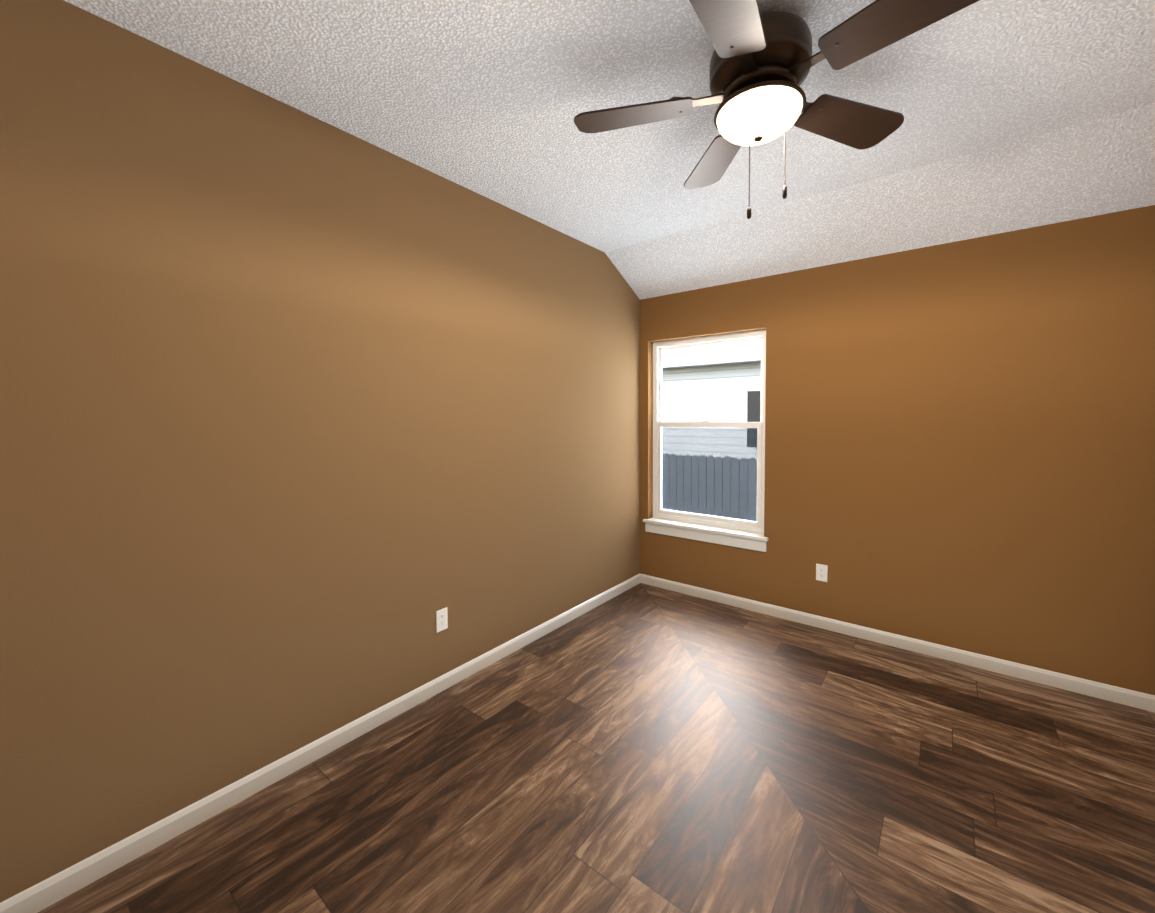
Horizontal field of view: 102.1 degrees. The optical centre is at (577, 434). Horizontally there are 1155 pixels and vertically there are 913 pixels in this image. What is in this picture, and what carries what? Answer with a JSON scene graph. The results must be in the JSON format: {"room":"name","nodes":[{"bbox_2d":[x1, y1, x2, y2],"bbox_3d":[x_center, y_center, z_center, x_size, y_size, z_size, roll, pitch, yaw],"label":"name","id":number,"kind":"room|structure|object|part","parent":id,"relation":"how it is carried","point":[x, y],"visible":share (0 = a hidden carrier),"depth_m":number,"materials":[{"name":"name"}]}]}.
{"room":"empty bedroom","nodes":[
{"label":"empty bedroom","id":0,"kind":"room"},
{"bbox_2d":[0,0,639,902],"bbox_3d":[-0.735,-0.119,2.537,0.140,2.950,4.188,2,3,39],"label":"wall","id":1,"kind":"structure","parent":0,"point":[310,426],"depth_m":1.77,"materials":[{"name":"brown paint"}]},
{"bbox_2d":[0,574,640,912],"bbox_3d":[-0.667,1.318,2.548,0.013,0.078,3.908,2,3,39],"label":"baseboard","id":2,"kind":"structure","parent":1,"relation":"attached to","point":[47,892],"depth_m":1.80,"materials":[{"name":"white paint"}]},
{"bbox_2d":[436,607,447,632],"bbox_3d":[-0.718,0.982,2.476,0.008,0.115,0.070,2,3,39],"label":"electrical outlet","id":3,"kind":"object","parent":1,"relation":"attached to","point":[441,619],"visible":1,"depth_m":2.47,"materials":[{"name":"white plastic"}]},
{"bbox_2d":[38,583,1154,912],"bbox_3d":[0.490,1.437,1.630,3.250,0.100,4.188,2,3,39],"label":"floor","id":4,"kind":"structure","parent":0,"point":[640,747],"depth_m":1.78,"materials":[{"name":"wood"}]},
{"bbox_2d":[64,0,1154,299],"bbox_3d":[0.473,-1.293,1.519,3.070,0.535,4.008,2,3,39],"label":"ceiling","id":5,"kind":"structure","parent":0,"point":[1022,114],"depth_m":1.92,"materials":[{"name":"white paint"}]},
{"bbox_2d":[574,0,979,218],"bbox_3d":[0.588,-0.998,1.503,1.193,0.623,1.175,2,3,39],"label":"fan","id":6,"kind":"object","parent":5,"relation":"hanging from","point":[761,64],"visible":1,"depth_m":1.44,"materials":[{"name":"brown wood"}]},
{"bbox_3d":[0.595,-1.020,1.536,0.264,0.078,0.264,2,3,39],"label":"lamp shade","id":7,"kind":"part","parent":6,"relation":"part of","materials":[{"name":"white glass"}]},
{"bbox_2d":[640,205,1154,694],"bbox_3d":[1.797,-0.157,3.105,3.110,2.950,0.140,2,3,39],"label":"wall","id":8,"kind":"structure","parent":0,"point":[960,443],"depth_m":2.69,"materials":[{"name":"brown paint"}]},
{"bbox_2d":[643,329,768,551],"bbox_3d":[1.007,0.029,3.713,1.035,1.622,0.160,2,3,39],"label":"window","id":9,"kind":"structure","parent":8,"relation":"in","point":[740,524],"depth_m":3.73,"materials":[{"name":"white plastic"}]},
{"bbox_2d":[816,563,827,581],"bbox_3d":[1.658,0.937,3.171,0.070,0.115,0.008,2,3,39],"label":"outlet","id":10,"kind":"object","parent":8,"relation":"attached to","point":[821,571],"visible":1,"depth_m":3.17,"materials":[{"name":"white plastic"}]},
{"bbox_2d":[641,574,1154,711],"bbox_3d":[1.708,1.279,3.143,2.957,0.078,0.013,2,3,39],"label":"baseboard","id":11,"kind":"structure","parent":8,"relation":"attached to","point":[1127,697],"depth_m":2.80,"materials":[{"name":"white paint"}]},
{"label":"outside","id":12,"kind":"structure","parent":0,"visible":0},
{"bbox_3d":[18.077,0.689,26.057,60.000,0.200,55.952,2,3,39],"label":"ground","id":13,"kind":"structure","parent":12,"visible":0},
{"bbox_2d":[662,453,756,520],"bbox_3d":[4.001,0.921,6.776,18.027,1.072,0.145,2,3,39],"label":"fence","id":14,"kind":"object","parent":13,"relation":"on","point":[710,483],"depth_m":8.05,"materials":[{"name":"grey wood"}]},
{"bbox_2d":[662,341,760,479],"bbox_3d":[6.880,-1.653,13.934,12.300,5.600,9.300,2,3,39],"label":"house","id":15,"kind":"structure","parent":13,"relation":"on","point":[727,405],"depth_m":11.40,"materials":[{"name":"white"}]}
]}

